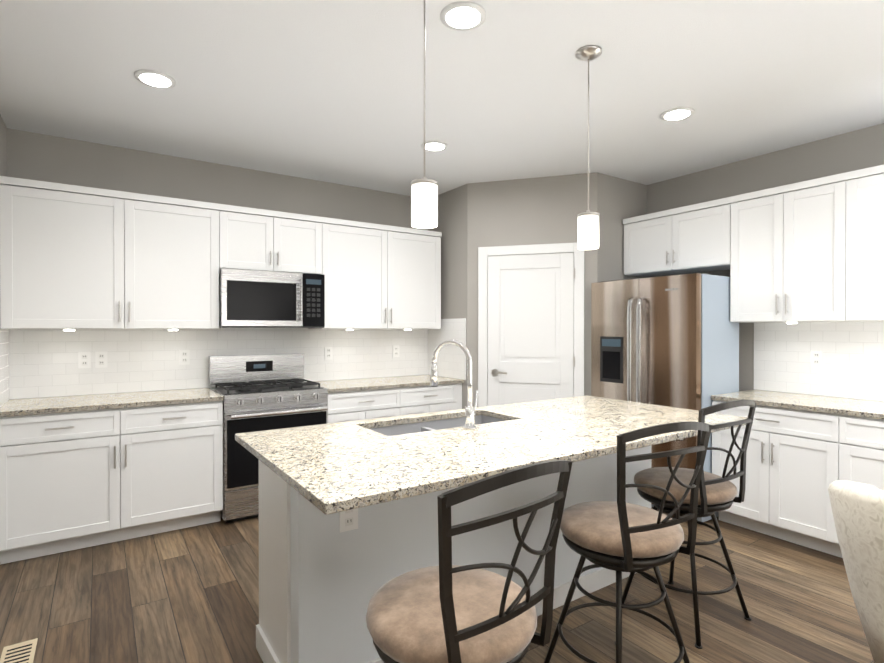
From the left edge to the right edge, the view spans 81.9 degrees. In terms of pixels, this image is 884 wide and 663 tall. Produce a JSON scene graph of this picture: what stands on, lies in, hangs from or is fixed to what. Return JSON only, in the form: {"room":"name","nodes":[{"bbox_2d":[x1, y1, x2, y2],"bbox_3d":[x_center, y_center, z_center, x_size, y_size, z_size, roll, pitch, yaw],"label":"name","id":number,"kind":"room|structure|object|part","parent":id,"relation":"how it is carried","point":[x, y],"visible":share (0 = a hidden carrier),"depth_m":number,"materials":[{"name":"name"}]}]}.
{"room":"kitchen","nodes":[
{"label":"kitchen","id":0,"kind":"room"},
{"bbox_2d":[0,115,6,328],"bbox_3d":[-0.798,0.022,0.173,0.120,2.720,7.940,0,0,-34],"label":"wall","id":1,"kind":"structure","parent":0,"point":[3,150],"depth_m":3.27,"materials":[{"name":"paint"}]},
{"bbox_2d":[0,329,8,406],"bbox_3d":[-2.716,0.221,3.139,0.007,0.469,0.620,0,0,-34],"label":"backsplash","id":2,"kind":"structure","parent":1,"relation":"attached to","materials":[{"name":"tile"}]},
{"bbox_2d":[7,128,427,399],"bbox_3d":[-0.968,-0.002,4.774,4.740,2.720,0.120,0,0,-34],"label":"wall","id":3,"kind":"structure","parent":0,"point":[42,157],"depth_m":4.00,"materials":[{"name":"paint"}]},
{"bbox_2d":[0,176,135,331],"bbox_3d":[-2.506,-0.483,3.450,0.705,0.935,0.347,0,0,-34],"label":"upper cabinet","id":4,"kind":"object","parent":3,"relation":"attached to","point":[104,293],"depth_m":3.30,"materials":[{"name":"white wood"}]},
{"bbox_2d":[136,193,223,331],"bbox_3d":[-2.037,-0.485,3.766,0.664,0.935,0.347,0,0,-34],"label":"upper cabinet","id":5,"kind":"object","parent":3,"relation":"attached to","point":[178,240],"depth_m":3.66,"materials":[{"name":"white wood"}]},
{"bbox_2d":[9,328,427,398],"bbox_3d":[-1.520,0.179,4.324,3.316,0.539,0.007,0,0,-34],"label":"backsplash","id":6,"kind":"structure","parent":3,"relation":"attached to","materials":[{"name":"tile"}]},
{"bbox_2d":[220,204,323,274],"bbox_3d":[-1.430,-0.715,4.174,0.800,0.480,0.347,0,0,-34],"label":"upper cabinet","id":7,"kind":"object","parent":3,"relation":"attached to","point":[250,238],"depth_m":4.01,"materials":[{"name":"white wood"}]},
{"bbox_2d":[219,268,324,327],"bbox_3d":[-1.395,-0.249,4.125,0.792,0.437,0.452,0,0,-34],"label":"microwave","id":8,"kind":"object","parent":7,"relation":"attached to","point":[257,299],"visible":1,"depth_m":3.95,"materials":[{"name":"silver metal"}]},
{"bbox_2d":[304,217,443,331],"bbox_3d":[-0.602,-0.490,4.733,1.196,0.935,0.347,0,0,-34],"label":"upper cabinet","id":9,"kind":"object","parent":3,"relation":"attached to","point":[379,277],"depth_m":4.57,"materials":[{"name":"white wood"}]},
{"bbox_2d":[0,507,873,662],"bbox_3d":[1.217,1.425,1.539,5.140,0.100,8.100,0,0,-34],"label":"floor","id":10,"kind":"structure","parent":0,"point":[188,595],"depth_m":2.53,"materials":[{"name":"brown wood"}]},
{"bbox_2d":[0,638,37,662],"bbox_3d":[-1.758,1.368,2.102,0.115,0.006,0.320,0,0,-34],"label":"floor vent","id":11,"kind":"object","parent":10,"relation":"in","point":[22,652],"visible":1,"depth_m":2.17,"materials":[{"name":"beige metal"}]},
{"bbox_2d":[0,400,222,563],"bbox_3d":[-2.216,0.925,3.490,1.222,0.877,0.617,0,0,-34],"label":"base cabinet","id":12,"kind":"object","parent":10,"relation":"on","point":[77,478],"depth_m":3.20,"materials":[{"name":"white wood"}]},
{"bbox_2d":[0,388,223,415],"bbox_3d":[-2.213,0.470,3.484,1.225,0.031,0.627,0,0,-34],"label":"countertop","id":13,"kind":"structure","parent":12,"relation":"on","point":[167,395],"depth_m":3.39,"materials":[{"name":"beige stone"}]},
{"bbox_2d":[208,353,327,522],"bbox_3d":[-1.361,0.778,4.000,0.756,1.164,0.707,0,0,-34],"label":"stove","id":14,"kind":"object","parent":10,"relation":"on","point":[263,392],"visible":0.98,"depth_m":3.77,"materials":[{"name":"silver metal"}]},
{"bbox_2d":[327,384,407,423],"bbox_3d":[-0.778,0.919,4.459,0.710,0.877,0.617,0,0,-34],"label":"base cabinet","id":15,"kind":"object","parent":10,"relation":"on","point":[353,404],"depth_m":4.19,"materials":[{"name":"white wood"}]},
{"bbox_2d":[304,376,455,391],"bbox_3d":[-0.522,0.464,4.623,1.325,0.031,0.627,0,0,-34],"label":"countertop","id":16,"kind":"structure","parent":15,"relation":"on","point":[369,381],"depth_m":4.57,"materials":[{"name":"beige stone"}]},
{"bbox_2d":[408,380,463,414],"bbox_3d":[-0.279,0.918,4.795,0.730,0.877,0.617,0,0,-34],"label":"base cabinet","id":17,"kind":"object","parent":10,"relation":"on","point":[422,398],"depth_m":4.56,"materials":[{"name":"white wood"}]},
{"bbox_2d":[256,447,650,662],"bbox_3d":[0.208,0.919,2.614,2.140,0.897,0.561,0,0,-34],"label":"kitchen island","id":18,"kind":"object","parent":10,"relation":"on","point":[348,519],"depth_m":2.03,"materials":[{"name":"white paint"}]},
{"bbox_2d":[235,395,747,518],"bbox_3d":[0.343,0.455,2.392,2.270,0.030,1.060,0,0,-34],"label":"island countertop","id":19,"kind":"structure","parent":18,"relation":"on","point":[338,468],"depth_m":2.01,"materials":[{"name":"beige stone"}]},
{"bbox_2d":[369,415,506,435],"bbox_3d":[-0.001,0.576,2.500,0.804,0.210,0.373,0,0,-34],"label":"sink","id":20,"kind":"object","parent":19,"relation":"in","point":[448,421],"depth_m":2.65,"materials":[{"name":"silver metal"}]},
{"bbox_2d":[430,340,478,429],"bbox_3d":[0.070,0.238,2.370,0.173,0.402,0.221,0,0,-34],"label":"faucet","id":21,"kind":"object","parent":19,"relation":"on","point":[470,412],"visible":1,"depth_m":2.31,"materials":[{"name":"silver metal"}]},
{"bbox_2d":[366,460,571,662],"bbox_3d":[0.037,0.843,1.358,0.457,1.064,0.493,0,0,-40],"label":"stool","id":22,"kind":"object","parent":10,"relation":"on","point":[445,611],"visible":1,"depth_m":1.23,"materials":[{"name":"fabric"}]},
{"bbox_2d":[544,422,711,662],"bbox_3d":[0.688,0.839,1.941,0.457,1.064,0.493,0,0,-26],"label":"stool","id":23,"kind":"object","parent":10,"relation":"on","point":[620,536],"visible":1,"depth_m":1.81,"materials":[{"name":"metal"}]},
{"bbox_2d":[591,272,738,521],"bbox_3d":[1.722,0.471,4.052,0.658,1.778,0.912,0,0,-34],"label":"refrigerator","id":24,"kind":"object","parent":10,"relation":"on","point":[670,340],"visible":0.48,"depth_m":3.75,"materials":[{"name":"silver metal"}]},
{"bbox_2d":[622,400,756,648],"bbox_3d":[1.189,0.837,2.471,0.457,1.064,0.493,0,0,-32],"label":"stool","id":25,"kind":"object","parent":10,"relation":"on","point":[717,493],"visible":0.71,"depth_m":2.34,"materials":[{"name":"metal"}]},
{"bbox_2d":[711,397,822,551],"bbox_3d":[2.402,0.925,3.463,0.617,0.877,0.810,0,0,-34],"label":"base cabinet","id":26,"kind":"object","parent":10,"relation":"on","point":[783,499],"depth_m":3.27,"materials":[{"name":"white wood"}]},
{"bbox_2d":[711,389,883,416],"bbox_3d":[2.992,0.474,2.575,0.627,0.031,2.941,0,0,-34],"label":"countertop","id":27,"kind":"structure","parent":26,"relation":"on","point":[767,397],"depth_m":3.31,"materials":[{"name":"beige stone"}]},
{"bbox_2d":[823,409,883,557],"bbox_3d":[2.804,0.928,2.865,0.617,0.877,0.869,0,0,-34],"label":"base cabinet","id":28,"kind":"object","parent":10,"relation":"on","point":[853,443],"depth_m":2.97,"materials":[{"name":"white wood"}]},
{"bbox_2d":[828,480,883,662],"bbox_3d":[1.774,0.939,1.690,0.736,0.870,0.812,0,0,-34],"label":"armchair","id":29,"kind":"object","parent":10,"relation":"on","point":[858,511],"visible":1,"depth_m":1.75,"materials":[{"name":"fabric"}]},
{"bbox_2d":[0,0,883,195],"bbox_3d":[1.217,-1.395,1.524,5.140,0.100,8.100,0,0,-34],"label":"ceiling","id":30,"kind":"structure","parent":0,"point":[331,91],"depth_m":2.77,"materials":[{"name":"white paint"}]},
{"bbox_2d":[134,69,175,88],"bbox_3d":[-1.532,-1.346,2.723,0.195,0.010,0.195,0,0,11],"label":"recessed light","id":31,"kind":"object","parent":30,"relation":"in","point":[152,78],"depth_m":2.71,"materials":[{"name":"white plastic"}]},
{"bbox_2d":[411,0,437,228],"bbox_3d":[-0.066,-0.873,1.928,0.124,0.948,0.124,0,0,-34],"label":"pendant light","id":32,"kind":"object","parent":30,"relation":"hanging from","point":[424,202],"visible":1,"depth_m":1.89,"materials":[{"name":"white glass"}]},
{"bbox_2d":[421,141,447,150],"bbox_3d":[-0.056,-1.351,3.717,0.195,0.010,0.195,0,0,11],"label":"recessed light","id":33,"kind":"object","parent":30,"relation":"in","point":[429,145],"depth_m":3.70,"materials":[{"name":"white plastic"}]},
{"bbox_2d":[440,1,485,30],"bbox_3d":[0.091,-1.343,2.176,0.195,0.010,0.195,0,0,11],"label":"recessed light","id":34,"kind":"object","parent":30,"relation":"in","point":[462,16],"depth_m":2.16,"materials":[{"name":"white plastic"}]},
{"bbox_2d":[575,45,601,249],"bbox_3d":[0.708,-0.876,2.462,0.124,0.948,0.124,0,0,-34],"label":"pendant light","id":35,"kind":"object","parent":30,"relation":"hanging from","point":[588,229],"visible":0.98,"depth_m":2.43,"materials":[{"name":"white glass"}]},
{"bbox_2d":[660,107,694,120],"bbox_3d":[1.461,-1.348,3.166,0.195,0.010,0.195,0,0,11],"label":"recessed light","id":36,"kind":"object","parent":30,"relation":"in","point":[680,113],"depth_m":3.15,"materials":[{"name":"white plastic"}]},
{"bbox_2d":[428,172,646,408],"bbox_3d":[0.880,-0.003,5.001,1.419,2.719,1.570,0,0,-34],"label":"wall","id":37,"kind":"structure","parent":0,"point":[472,217],"depth_m":4.56,"materials":[{"name":"paint"}]},
{"bbox_2d":[428,318,465,379],"bbox_3d":[0.036,0.161,4.975,0.007,0.569,0.650,0,0,-34],"label":"backsplash","id":38,"kind":"structure","parent":37,"relation":"attached to","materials":[{"name":"tile"}]},
{"bbox_2d":[478,242,583,406],"bbox_3d":[0.776,0.296,4.511,0.930,2.124,0.026,0,0,17],"label":"door frame","id":39,"kind":"structure","parent":37,"relation":"attached to","point":[484,253],"depth_m":4.51,"materials":[{"name":"white wood"}]},
{"bbox_2d":[488,253,574,405],"bbox_3d":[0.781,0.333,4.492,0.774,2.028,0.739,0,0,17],"label":"pantry door","id":40,"kind":"structure","parent":37,"relation":"in","point":[531,325],"depth_m":4.50,"materials":[{"name":"white wood"}]},
{"bbox_3d":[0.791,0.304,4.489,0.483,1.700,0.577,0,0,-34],"label":"pantry door handle","id":41,"kind":"part","parent":40,"relation":"part of","materials":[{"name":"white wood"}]},
{"bbox_2d":[647,123,883,401],"bbox_3d":[3.232,0.007,2.889,0.120,2.720,7.940,0,0,-34],"label":"wall","id":42,"kind":"structure","parent":0,"point":[863,148],"depth_m":3.93,"materials":[{"name":"paint"}]},
{"bbox_2d":[623,198,726,276],"bbox_3d":[2.022,-0.747,4.245,0.363,0.495,0.921,0,0,-34],"label":"upper cabinet","id":43,"kind":"object","parent":42,"relation":"attached to","point":[691,238],"depth_m":4.11,"materials":[{"name":"white wood"}]},
{"bbox_2d":[727,176,830,324],"bbox_3d":[2.491,-0.529,3.546,0.367,0.925,0.760,0,0,-34],"label":"upper cabinet","id":44,"kind":"object","parent":42,"relation":"attached to","point":[803,262],"depth_m":3.48,"materials":[{"name":"white wood"}]},
{"bbox_2d":[754,322,883,400],"bbox_3d":[3.247,0.188,2.744,0.016,0.539,2.940,0,0,-34],"label":"backsplash","id":45,"kind":"structure","parent":42,"relation":"attached to","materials":[{"name":"tile"}]},
{"bbox_2d":[831,165,883,324],"bbox_3d":[2.872,-0.526,2.981,0.367,0.925,0.839,0,0,-34],"label":"upper cabinet","id":46,"kind":"object","parent":42,"relation":"attached to","point":[857,196],"depth_m":3.13,"materials":[{"name":"white wood"}]}
]}

